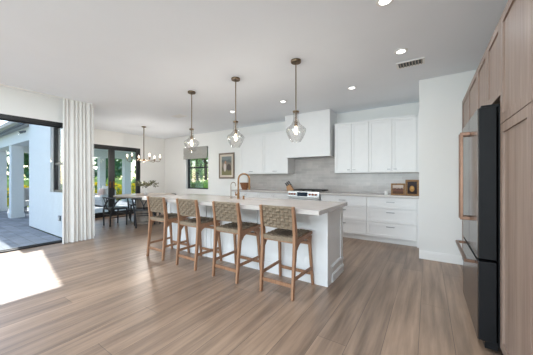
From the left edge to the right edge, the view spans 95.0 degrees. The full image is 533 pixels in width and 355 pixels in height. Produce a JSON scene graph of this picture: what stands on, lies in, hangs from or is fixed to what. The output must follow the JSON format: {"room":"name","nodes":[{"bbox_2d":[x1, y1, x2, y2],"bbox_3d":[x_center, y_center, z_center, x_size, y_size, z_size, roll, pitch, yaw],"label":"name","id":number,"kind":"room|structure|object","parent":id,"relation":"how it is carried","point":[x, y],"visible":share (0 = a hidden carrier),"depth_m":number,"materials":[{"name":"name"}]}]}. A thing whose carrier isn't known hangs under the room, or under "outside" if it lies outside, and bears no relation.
{"room":"kitchen","nodes":[
{"label":"kitchen","id":0,"kind":"room"},
{"bbox_2d":[0,86,62,122],"bbox_3d":[-6.039,-0.133,1.651,0.200,2.745,7.705,0,0,33],"label":"wall","id":1,"kind":"structure","parent":0,"point":[14,102],"depth_m":4.31,"materials":[{"name":"paint"}]},
{"bbox_2d":[0,114,62,252],"bbox_3d":[-5.343,0.092,2.629,0.105,2.295,5.305,0,0,33],"label":"door","id":2,"kind":"structure","parent":1,"relation":"in","point":[4,117],"depth_m":4.33,"materials":[{"name":"black metal"}]},
{"bbox_2d":[29,124,61,236],"bbox_3d":[-3.926,-1.060,7.269,2.640,4.600,4.030,0,0,33],"label":"wall","id":3,"kind":"structure","parent":0,"point":[45,206],"depth_m":5.74,"materials":[{"name":"white paint"}]},
{"bbox_2d":[51,127,60,192],"bbox_3d":[-4.924,-0.133,5.656,2.750,2.745,0.200,0,0,33],"label":"wall","id":4,"kind":"structure","parent":0,"point":[51,127],"depth_m":5.46,"materials":[{"name":"paint"}]},
{"bbox_2d":[53,127,62,192],"bbox_3d":[-4.394,-0.422,5.271,0.900,1.475,0.070,0,0,33],"label":"window","id":5,"kind":"structure","parent":4,"relation":"in","point":[57,132],"depth_m":5.42,"materials":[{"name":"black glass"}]},
{"bbox_2d":[94,129,164,192],"bbox_3d":[-4.981,-0.133,7.976,0.100,2.745,3.610,0,0,33],"label":"wall","id":6,"kind":"structure","parent":0,"point":[149,171],"depth_m":8.85,"materials":[{"name":"paint"}]},
{"bbox_2d":[94,144,139,217],"bbox_3d":[-5.001,0.102,7.897,0.144,2.275,1.855,0,0,33],"label":"door","id":7,"kind":"structure","parent":6,"relation":"in","point":[111,149],"depth_m":7.93,"materials":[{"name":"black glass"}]},
{"bbox_2d":[0,212,501,354],"bbox_3d":[-3.055,1.290,2.088,9.800,0.100,11.720,0,0,33],"label":"floor","id":8,"kind":"structure","parent":0,"point":[102,294],"depth_m":2.39,"materials":[{"name":"brown wood"}]},
{"bbox_2d":[102,197,127,226],"bbox_3d":[-3.996,0.867,6.382,0.596,0.748,0.490,0,0,33],"label":"dining chair","id":9,"kind":"object","parent":8,"relation":"on","point":[114,207],"visible":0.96,"depth_m":6.34,"materials":[{"name":"black wood"}]},
{"bbox_2d":[127,198,135,220],"bbox_3d":[-3.926,0.867,7.418,0.596,0.748,0.490,0,0,-44],"label":"dining chair","id":10,"kind":"object","parent":8,"relation":"on","point":[130,208],"visible":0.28,"depth_m":7.30,"materials":[{"name":"black wood"}]},
{"bbox_2d":[131,198,154,227],"bbox_3d":[-3.114,0.867,6.219,0.596,0.748,0.490,0,0,-24],"label":"dining chair","id":11,"kind":"object","parent":8,"relation":"on","point":[143,208],"visible":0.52,"depth_m":6.05,"materials":[{"name":"black wood"}]},
{"bbox_2d":[113,193,174,223],"bbox_3d":[-3.400,0.859,6.867,1.540,0.762,1.540,0,0,33],"label":"dining table","id":12,"kind":"object","parent":8,"relation":"on","point":[140,219],"visible":0.68,"depth_m":6.63,"materials":[{"name":"brown wood"}]},
{"bbox_3d":[-3.406,0.379,6.895,0.110,0.198,0.110,0,0,33],"label":"vase","id":13,"kind":"object","parent":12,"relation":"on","visible":0},
{"bbox_2d":[134,180,158,187],"bbox_3d":[-3.430,0.261,6.925,0.686,0.408,0.669,0,0,-42],"label":"branches","id":14,"kind":"object","parent":13,"relation":"in","point":[145,184],"visible":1,"depth_m":6.87,"materials":[{"name":"green plant"}]},
{"bbox_2d":[146,196,189,260],"bbox_3d":[-1.597,0.767,3.963,0.463,0.948,0.496,0,0,32],"label":"bar stool","id":15,"kind":"object","parent":8,"relation":"on","point":[155,204],"visible":0.92,"depth_m":3.83,"materials":[{"name":"brown wood"}]},
{"bbox_2d":[175,198,221,270],"bbox_3d":[-0.988,0.767,3.566,0.463,0.948,0.496,0,0,33],"label":"bar stool","id":16,"kind":"object","parent":8,"relation":"on","point":[185,207],"visible":0.97,"depth_m":3.43,"materials":[{"name":"brown wood"}]},
{"bbox_2d":[212,201,260,283],"bbox_3d":[-0.383,0.767,3.167,0.463,0.948,0.496,0,0,33],"label":"bar stool","id":17,"kind":"object","parent":8,"relation":"on","point":[223,211],"visible":1,"depth_m":3.04,"materials":[{"name":"brown wood"}]},
{"bbox_2d":[233,191,258,196],"bbox_3d":[-0.399,0.804,6.714,0.858,0.872,0.646,0,0,33],"label":"base cabinet","id":18,"kind":"object","parent":8,"relation":"on","point":[246,194],"visible":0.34,"depth_m":6.42,"materials":[{"name":"white paint"}]},
{"bbox_2d":[232,189,287,192],"bbox_3d":[-0.048,0.345,6.479,1.745,0.041,0.653,0,0,33],"label":"countertop","id":19,"kind":"structure","parent":18,"relation":"on","point":[240,190],"depth_m":6.25,"materials":[{"name":"stone"}]},
{"bbox_2d":[240,183,248,189],"bbox_3d":[-0.595,0.228,6.670,0.278,0.194,0.278,0,0,33],"label":"fruit basket","id":20,"kind":"object","parent":19,"relation":"on","point":[244,186],"visible":0.94,"depth_m":6.58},
{"bbox_2d":[285,181,293,190],"bbox_3d":[0.569,0.199,6.094,0.221,0.253,0.100,0,0,22],"label":"knife block","id":21,"kind":"object","parent":19,"relation":"on","point":[289,187],"visible":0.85,"depth_m":6.05,"materials":[{"name":"brown wood"}]},
{"bbox_2d":[167,202,343,286],"bbox_3d":[-0.381,0.806,3.830,2.985,0.868,0.595,0,0,33],"label":"kitchen island","id":22,"kind":"object","parent":8,"relation":"on","point":[327,228],"visible":0.45,"depth_m":3.10,"materials":[{"name":"paint"}]},
{"bbox_2d":[142,194,346,214],"bbox_3d":[-0.510,0.347,3.685,3.130,0.045,1.020,0,0,33],"label":"island countertop","id":23,"kind":"structure","parent":22,"relation":"on","point":[310,207],"depth_m":3.21,"materials":[{"name":"stone"}]},
{"bbox_2d":[235,173,250,198],"bbox_3d":[-0.367,0.126,3.736,0.244,0.398,0.065,0,0,8],"label":"kitchen faucet","id":24,"kind":"object","parent":23,"relation":"on","point":[247,175],"visible":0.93,"depth_m":3.73,"materials":[{"name":"gold metal"}]},
{"bbox_2d":[259,192,287,198],"bbox_3d":[0.319,0.804,6.241,0.858,0.872,0.646,0,0,33],"label":"base cabinet","id":25,"kind":"object","parent":8,"relation":"on","point":[261,194],"visible":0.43,"depth_m":5.99,"materials":[{"name":"white paint"}]},
{"bbox_2d":[259,204,313,300],"bbox_3d":[0.227,0.767,2.765,0.463,0.948,0.496,0,0,33],"label":"bar stool","id":26,"kind":"object","parent":8,"relation":"on","point":[283,218],"visible":1,"depth_m":2.64,"materials":[{"name":"brown wood"}]},
{"bbox_2d":[288,189,328,200],"bbox_3d":[0.987,0.759,5.746,0.764,0.962,0.734,0,0,33],"label":"range cooker","id":27,"kind":"object","parent":8,"relation":"on","point":[299,194],"visible":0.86,"depth_m":5.52,"materials":[{"name":"silver metal"}]},
{"bbox_2d":[321,195,366,239],"bbox_3d":[1.733,0.804,5.304,0.940,0.872,0.652,0,0,33],"label":"base cabinet","id":28,"kind":"object","parent":8,"relation":"on","point":[355,212],"visible":0.55,"depth_m":4.95,"materials":[{"name":"white paint"}]},
{"bbox_2d":[320,191,418,198],"bbox_3d":[2.103,0.345,5.059,1.839,0.041,0.653,0,0,33],"label":"countertop","id":29,"kind":"structure","parent":28,"relation":"on","point":[329,192],"depth_m":4.88,"materials":[{"name":"stone"}]},
{"bbox_2d":[391,183,404,194],"bbox_3d":[2.449,0.215,4.550,0.233,0.220,0.044,0,0,33],"label":"framed picture","id":30,"kind":"object","parent":29,"relation":"on","point":[396,188],"visible":0.97,"depth_m":4.55,"materials":[{"name":"brown wood"}]},
{"bbox_2d":[393,185,402,193],"bbox_3d":[2.452,0.216,4.554,0.177,0.163,0.020,0,0,33],"label":"painting","id":31,"kind":"object","parent":30,"relation":"attached to","point":[397,189],"depth_m":4.55,"materials":[{"name":"paint"}]},
{"bbox_2d":[405,180,418,195],"bbox_3d":[2.636,0.180,4.418,0.215,0.290,0.049,0,0,33],"label":"framed picture","id":32,"kind":"object","parent":29,"relation":"on","point":[411,186],"visible":0.94,"depth_m":4.42,"materials":[{"name":"brown wood"}]},
{"bbox_2d":[407,182,416,193],"bbox_3d":[2.638,0.181,4.421,0.147,0.221,0.023,0,0,33],"label":"painting","id":33,"kind":"object","parent":32,"relation":"attached to","point":[411,186],"depth_m":4.42,"materials":[{"name":"paint"}]},
{"bbox_2d":[367,197,416,246],"bbox_3d":[2.480,0.804,4.812,0.844,0.872,0.652,0,0,33],"label":"base cabinet","id":34,"kind":"object","parent":8,"relation":"on","point":[389,220],"visible":0.98,"depth_m":4.56,"materials":[{"name":"white paint"}]},
{"bbox_2d":[417,199,418,247],"bbox_3d":[2.862,0.804,4.582,0.046,0.872,0.614,0,0,33],"label":"filler panel","id":35,"kind":"object","parent":8,"relation":"on","point":[417,199],"visible":0.36,"depth_m":4.33,"materials":[{"name":"white paint"}]},
{"bbox_2d":[462,70,476,258],"bbox_3d":[2.707,0.077,2.779,0.639,2.325,1.259,0,0,33],"label":"pantry cabinet","id":36,"kind":"object","parent":8,"relation":"on","point":[469,103],"visible":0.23,"depth_m":2.91,"materials":[{"name":"brown wood"}]},
{"bbox_2d":[455,104,502,354],"bbox_3d":[2.013,0.361,1.915,0.789,1.757,0.857,0,0,33],"label":"refrigerator","id":37,"kind":"object","parent":8,"relation":"on","point":[479,141],"visible":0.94,"depth_m":1.73,"materials":[{"name":"metal"}]},
{"bbox_2d":[500,0,531,354],"bbox_3d":[1.684,0.077,1.228,0.639,2.325,0.594,0,0,33],"label":"pantry cabinet","id":38,"kind":"object","parent":8,"relation":"on","point":[516,17],"visible":0.92,"depth_m":1.38,"materials":[{"name":"brown wood"}]},
{"bbox_2d":[532,0,532,354],"bbox_3d":[1.357,0.077,0.731,0.639,2.325,0.594,0,0,33],"label":"pantry cabinet","id":39,"kind":"object","parent":8,"relation":"on","point":[532,0],"visible":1,"depth_m":1.14,"materials":[{"name":"brown wood"}]},
{"bbox_2d":[0,0,507,138],"bbox_3d":[-3.055,-1.580,2.088,9.800,0.150,11.720,0,0,33],"label":"ceiling","id":40,"kind":"structure","parent":0,"point":[137,63],"depth_m":2.93,"materials":[{"name":"paint"}]},
{"bbox_2d":[0,84,89,103],"bbox_3d":[-5.094,-1.499,2.702,0.080,0.012,5.500,0,0,33],"label":"track","id":41,"kind":"object","parent":40,"relation":"attached to","point":[0,84],"visible":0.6,"depth_m":4.27,"materials":[{"name":"white metal"}]},
{"bbox_2d":[62,99,94,243],"bbox_3d":[-3.669,-0.130,4.787,0.073,2.731,0.534,0,0,37],"label":"curtain","id":42,"kind":"object","parent":41,"relation":"hanging from","point":[78,198],"visible":1,"depth_m":4.79,"materials":[{"name":"fabric"}]},
{"bbox_2d":[127,126,160,162],"bbox_3d":[-3.599,-0.982,7.166,0.922,1.044,0.895,0,0,33],"label":"chandelier","id":43,"kind":"object","parent":40,"relation":"hanging from","point":[143,127],"visible":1,"depth_m":7.16,"materials":[{"name":"gold metal"}]},
{"bbox_2d":[171,114,185,117],"bbox_3d":[-2.128,-1.500,5.944,0.360,0.010,0.220,0,0,33],"label":"ceiling vent","id":44,"kind":"object","parent":40,"relation":"in","point":[178,115],"visible":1,"depth_m":5.96,"materials":[{"name":"white metal"}]},
{"bbox_2d":[188,90,195,145],"bbox_3d":[-1.309,-0.982,4.272,0.262,1.044,0.262,0,0,33],"label":"pendant light","id":45,"kind":"object","parent":40,"relation":"hanging from","point":[191,92],"visible":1,"depth_m":4.26,"materials":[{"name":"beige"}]},
{"bbox_2d":[231,77,239,140],"bbox_3d":[-0.466,-0.982,3.698,0.262,1.044,0.262,0,0,33],"label":"pendant light","id":46,"kind":"object","parent":40,"relation":"hanging from","point":[235,79],"visible":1,"depth_m":3.69,"materials":[{"name":"beige"}]},
{"bbox_2d":[291,58,300,133],"bbox_3d":[0.378,-0.982,3.135,0.262,1.044,0.262,0,0,33],"label":"pendant light","id":47,"kind":"object","parent":40,"relation":"hanging from","point":[295,61],"visible":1,"depth_m":3.13,"materials":[{"name":"gold metal"}]},
{"bbox_2d":[294,113,297,125],"bbox_3d":[0.378,-0.750,3.135,0.046,0.171,0.046,0,0,33],"label":"socket","id":48,"kind":"object","parent":47,"relation":"attached to","point":[295,122],"depth_m":3.13,"materials":[{"name":"gold metal"}]},
{"bbox_2d":[376,0,393,6],"bbox_3d":[1.003,-1.500,2.067,0.144,0.010,0.144,0,0,33],"label":"recessed light","id":49,"kind":"object","parent":40,"relation":"in","point":[380,3],"visible":1,"depth_m":2.09,"materials":[{"name":"white plastic"}]},
{"bbox_2d":[394,48,407,54],"bbox_3d":[1.596,-1.500,2.898,0.144,0.010,0.144,0,0,33],"label":"recessed light","id":50,"kind":"object","parent":40,"relation":"in","point":[401,50],"visible":1,"depth_m":2.90,"materials":[{"name":"white plastic"}]},
{"bbox_2d":[396,57,424,69],"bbox_3d":[1.890,-1.500,3.210,0.320,0.010,0.200,0,0,33],"label":"ceiling vent","id":51,"kind":"object","parent":40,"relation":"in","point":[419,61],"visible":1,"depth_m":3.20,"materials":[{"name":"silver metal"}]},
{"bbox_2d":[165,102,418,195],"bbox_3d":[0.114,-0.133,6.891,9.800,2.745,0.210,0,0,33],"label":"wall","id":52,"kind":"structure","parent":0,"point":[176,167],"depth_m":6.70,"materials":[{"name":"paint"}]},
{"bbox_2d":[183,146,207,159],"bbox_3d":[-2.471,-0.856,8.440,1.180,0.408,0.069,0,0,33],"label":"blind","id":53,"kind":"object","parent":52,"relation":"attached to","point":[200,152],"visible":1,"depth_m":8.38,"materials":[{"name":"beige fabric"}]},
{"bbox_2d":[188,159,207,189],"bbox_3d":[-2.375,-0.330,8.512,1.140,1.460,0.155,0,0,33],"label":"window","id":54,"kind":"structure","parent":52,"relation":"in","point":[194,165],"depth_m":8.69,"materials":[{"name":"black glass"}]},
{"bbox_2d":[219,152,234,178],"bbox_3d":[-1.254,-0.378,7.660,0.640,0.805,0.031,0,0,33],"label":"framed print","id":55,"kind":"object","parent":52,"relation":"attached to","point":[226,160],"visible":1,"depth_m":7.64},
{"bbox_2d":[240,133,262,173],"bbox_3d":[-0.331,-0.650,6.835,0.778,1.090,0.393,0,0,33],"label":"upper cabinet","id":56,"kind":"object","parent":52,"relation":"attached to","point":[251,145],"visible":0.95,"depth_m":6.71,"materials":[{"name":"white paint"}]},
{"bbox_2d":[263,130,293,173],"bbox_3d":[0.308,-0.650,6.413,0.750,1.090,0.393,0,0,33],"label":"upper cabinet","id":57,"kind":"object","parent":52,"relation":"attached to","point":[274,160],"visible":0.8,"depth_m":6.28,"materials":[{"name":"white paint"}]},
{"bbox_2d":[285,109,336,158],"bbox_3d":[1.058,-0.993,5.851,1.108,1.022,0.504,0,0,33],"label":"range hood","id":58,"kind":"object","parent":52,"relation":"attached to","point":[315,137],"visible":0.97,"depth_m":5.60,"materials":[{"name":"white paint"}]},
{"bbox_2d":[334,120,368,172],"bbox_3d":[1.897,-0.650,5.364,0.713,1.090,0.393,0,0,33],"label":"upper cabinet","id":59,"kind":"object","parent":52,"relation":"attached to","point":[351,138],"visible":0.99,"depth_m":5.21,"materials":[{"name":"white paint"}]},
{"bbox_2d":[369,114,417,172],"bbox_3d":[2.549,-0.650,4.934,0.846,1.090,0.393,0,0,33],"label":"upper cabinet","id":60,"kind":"object","parent":52,"relation":"attached to","point":[392,140],"visible":0.98,"depth_m":4.78,"materials":[{"name":"white paint"}]},
{"bbox_2d":[417,114,418,172],"bbox_3d":[2.938,-0.650,4.704,0.054,1.090,0.349,0,0,33],"label":"filler panel","id":61,"kind":"object","parent":52,"relation":"attached to","point":[417,114],"visible":0.43,"depth_m":4.57,"materials":[{"name":"white paint"}]},
{"bbox_2d":[419,70,475,255],"bbox_3d":[3.255,-0.133,3.944,1.310,2.745,1.270,0,0,33],"label":"wall","id":62,"kind":"structure","parent":0,"point":[441,98],"depth_m":3.63,"materials":[{"name":"paint"}]},
{"bbox_2d":[419,250,462,264],"bbox_3d":[2.583,1.177,3.616,0.550,0.125,0.018,0,0,33],"label":"baseboard","id":63,"kind":"structure","parent":62,"relation":"attached to","point":[448,258],"depth_m":3.60,"materials":[{"name":"white wood"}]},
{"bbox_3d":[-6.317,-1.635,11.236,5.680,0.350,8.200,0,0,33],"label":"lanai","id":64,"kind":"object","parent":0,"visible":0},
{"bbox_2d":[0,121,23,133],"bbox_3d":[-8.616,-1.440,7.751,5.680,0.160,0.130,0,0,33],"label":"rain gutter","id":65,"kind":"object","parent":64,"relation":"attached to","point":[7,126],"visible":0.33,"depth_m":6.68,"materials":[{"name":"white metal"}]},
{"bbox_2d":[0,124,28,136],"bbox_3d":[-6.289,-1.440,11.277,5.680,0.040,8.100,0,0,33],"label":"trim","id":66,"kind":"structure","parent":64,"relation":"attached to","point":[24,125],"depth_m":7.29,"materials":[{"name":"white paint"}]},
{"bbox_2d":[0,126,134,159],"bbox_3d":[-6.231,-1.225,10.849,5.150,0.430,7.350,0,0,33],"label":"trim","id":67,"kind":"structure","parent":64,"relation":"attached to","point":[15,138],"depth_m":8.07,"materials":[{"name":"white paint"}]},
{"bbox_3d":[0.567,-0.133,-1.183,0.150,2.745,10.250,0,0,33],"label":"wall","id":68,"kind":"structure","parent":0,"visible":0},
{"bbox_2d":[477,19,499,108],"bbox_3d":[2.104,-0.823,1.865,0.639,0.525,0.929,0,0,33],"label":"upper cabinet","id":69,"kind":"object","parent":68,"relation":"attached to","point":[488,70],"visible":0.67,"depth_m":1.94,"materials":[{"name":"brown wood"}]},
{"label":"outside","id":70,"kind":"structure","parent":0,"visible":0},
{"bbox_2d":[7,199,121,237],"bbox_3d":[-11.188,1.465,19.361,100.000,0.150,100.000,0,0,33],"label":"lawn","id":71,"kind":"structure","parent":70,"point":[120,199],"depth_m":6.26,"materials":[{"name":"green plant"}]},
{"bbox_2d":[7,153,28,178],"bbox_3d":[-17.625,-1.139,18.676,4.254,5.120,3.340,0,0,4],"label":"tree","id":72,"kind":"object","parent":71,"relation":"on","point":[26,155],"visible":0.08,"depth_m":17.78,"materials":[{"name":"green plant"}]},
{"bbox_2d":[7,176,28,187],"bbox_3d":[-13.524,0.701,13.248,0.963,1.600,1.594,0,0,33],"label":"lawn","id":73,"kind":"structure","parent":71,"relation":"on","point":[26,181],"depth_m":13.35,"materials":[{"name":"green plant"}]},
{"bbox_2d":[7,185,28,205],"bbox_3d":[-11.737,0.853,11.512,1.130,1.105,1.224,0,0,33],"label":"shrub","id":74,"kind":"object","parent":71,"relation":"on","point":[24,185],"visible":0.06,"depth_m":11.29,"materials":[{"name":"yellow plant"}]},
{"bbox_2d":[93,182,106,193],"bbox_3d":[-9.769,0.819,14.245,1.065,1.234,1.581,0,0,-9],"label":"shrub","id":75,"kind":"object","parent":71,"relation":"on","point":[95,183],"visible":0.09,"depth_m":13.78,"materials":[{"name":"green plant"}]},
{"bbox_2d":[93,158,121,180],"bbox_3d":[-14.207,-0.324,21.836,2.656,3.506,2.355,0,0,-38],"label":"tree","id":76,"kind":"object","parent":71,"relation":"on","point":[117,172],"visible":0.16,"depth_m":21.52,"materials":[{"name":"green plant"}]},
{"bbox_2d":[106,176,121,185],"bbox_3d":[-10.757,0.696,17.506,0.993,1.627,1.670,0,0,33],"label":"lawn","id":77,"kind":"structure","parent":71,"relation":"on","point":[118,180],"depth_m":17.35,"materials":[{"name":"green plant"}]},
{"bbox_2d":[115,182,121,199],"bbox_3d":[-9.225,0.843,15.062,1.141,1.126,1.074,0,0,33],"label":"shrub","id":78,"kind":"object","parent":71,"relation":"on","point":[118,187],"visible":0.43,"depth_m":14.83,"materials":[{"name":"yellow plant"}]},
{"bbox_2d":[115,159,132,177],"bbox_3d":[-15.908,-0.982,25.997,3.460,4.780,2.689,0,0,6],"label":"tree","id":79,"kind":"object","parent":71,"relation":"on","point":[115,159],"visible":0.06,"depth_m":25.68,"materials":[{"name":"green plant"}]},
{"bbox_2d":[131,183,134,198],"bbox_3d":[-8.601,0.831,15.936,1.110,1.176,1.185,0,0,33],"label":"shrub","id":80,"kind":"object","parent":71,"relation":"on","point":[132,184],"visible":0.28,"depth_m":15.55,"materials":[{"name":"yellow plant"}]},
{"bbox_2d":[200,159,207,179],"bbox_3d":[-8.134,-1.217,27.472,4.155,5.257,3.991,0,0,-34],"label":"tree","id":81,"kind":"object","parent":71,"relation":"on","point":[202,169],"visible":0.05,"depth_m":27.24,"materials":[{"name":"green plant"}]},
{"bbox_2d":[200,179,207,187],"bbox_3d":[-4.511,0.703,15.745,1.871,1.374,1.442,0,0,-8],"label":"shrub","id":82,"kind":"object","parent":71,"relation":"on","point":[205,182],"visible":0.07,"depth_m":15.47,"materials":[{"name":"green plant"}]},
{"bbox_2d":[201,158,207,179],"bbox_3d":[-4.549,-1.251,18.795,1.923,5.305,2.327,0,0,33],"label":"tree","id":83,"kind":"object","parent":71,"relation":"on","point":[204,162],"visible":0.02,"depth_m":18.62,"materials":[{"name":"green plant"}]},
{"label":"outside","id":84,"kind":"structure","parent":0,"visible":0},
{"bbox_2d":[0,200,134,249],"bbox_3d":[-7.488,1.320,7.036,8.150,0.120,15.500,0,0,33],"label":"patio","id":85,"kind":"structure","parent":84,"point":[14,232],"depth_m":5.52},
{"bbox_2d":[0,151,7,210],"bbox_3d":[-10.088,0.125,9.243,0.340,2.270,0.360,0,0,33],"label":"patio column","id":86,"kind":"structure","parent":85,"relation":"on","point":[3,154],"depth_m":9.22,"materials":[{"name":"white paint"}]},
{"bbox_2d":[8,145,24,217],"bbox_3d":[-7.978,0.125,7.791,0.340,2.270,0.320,0,0,33],"label":"patio column","id":87,"kind":"structure","parent":85,"relation":"on","point":[16,153],"depth_m":7.70,"materials":[{"name":"white paint"}]},
{"bbox_2d":[24,188,28,212],"bbox_3d":[-8.926,0.821,9.051,0.720,0.881,0.760,0,0,3],"label":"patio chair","id":88,"kind":"object","parent":85,"relation":"on","point":[26,190],"visible":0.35,"depth_m":8.77,"materials":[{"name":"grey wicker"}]},
{"bbox_2d":[97,157,105,192],"bbox_3d":[-8.182,0.125,12.113,0.320,2.270,0.290,0,0,33],"label":"patio column","id":89,"kind":"structure","parent":85,"relation":"on","point":[101,161],"depth_m":12.02,"materials":[{"name":"white paint"}]},
{"bbox_2d":[95,189,115,206],"bbox_3d":[-7.530,0.900,11.149,1.450,0.720,0.600,0,0,33],"label":"outdoor sofa","id":90,"kind":"object","parent":85,"relation":"on","point":[99,200],"visible":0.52,"depth_m":10.66,"materials":[{"name":"white fabric"}]},
{"bbox_2d":[98,189,104,195],"bbox_3d":[-7.341,0.640,10.845,0.330,0.320,0.173,0,0,24],"label":"throw pillow","id":91,"kind":"object","parent":90,"relation":"on","point":[101,191],"visible":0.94,"depth_m":10.79,"materials":[{"name":"white fabric"}]},
{"bbox_2d":[102,186,107,194],"bbox_3d":[-7.264,0.575,10.998,0.440,0.426,0.189,0,0,15],"label":"throw pillow","id":92,"kind":"object","parent":90,"relation":"on","point":[103,187],"visible":0.64,"depth_m":10.92,"materials":[{"name":"white fabric"}]},
{"bbox_2d":[95,205,132,212],"bbox_3d":[-6.009,1.254,9.415,2.700,0.011,3.100,0,0,33],"label":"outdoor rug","id":93,"kind":"object","parent":85,"relation":"on","point":[99,209],"visible":0.02,"depth_m":9.61,"materials":[{"name":"white fabric"}]},
{"bbox_2d":[122,159,131,201],"bbox_3d":[-7.516,0.125,13.123,0.320,2.270,0.370,0,0,33],"label":"patio column","id":94,"kind":"structure","parent":85,"relation":"on","point":[126,165],"depth_m":13.03,"materials":[{"name":"white paint"}]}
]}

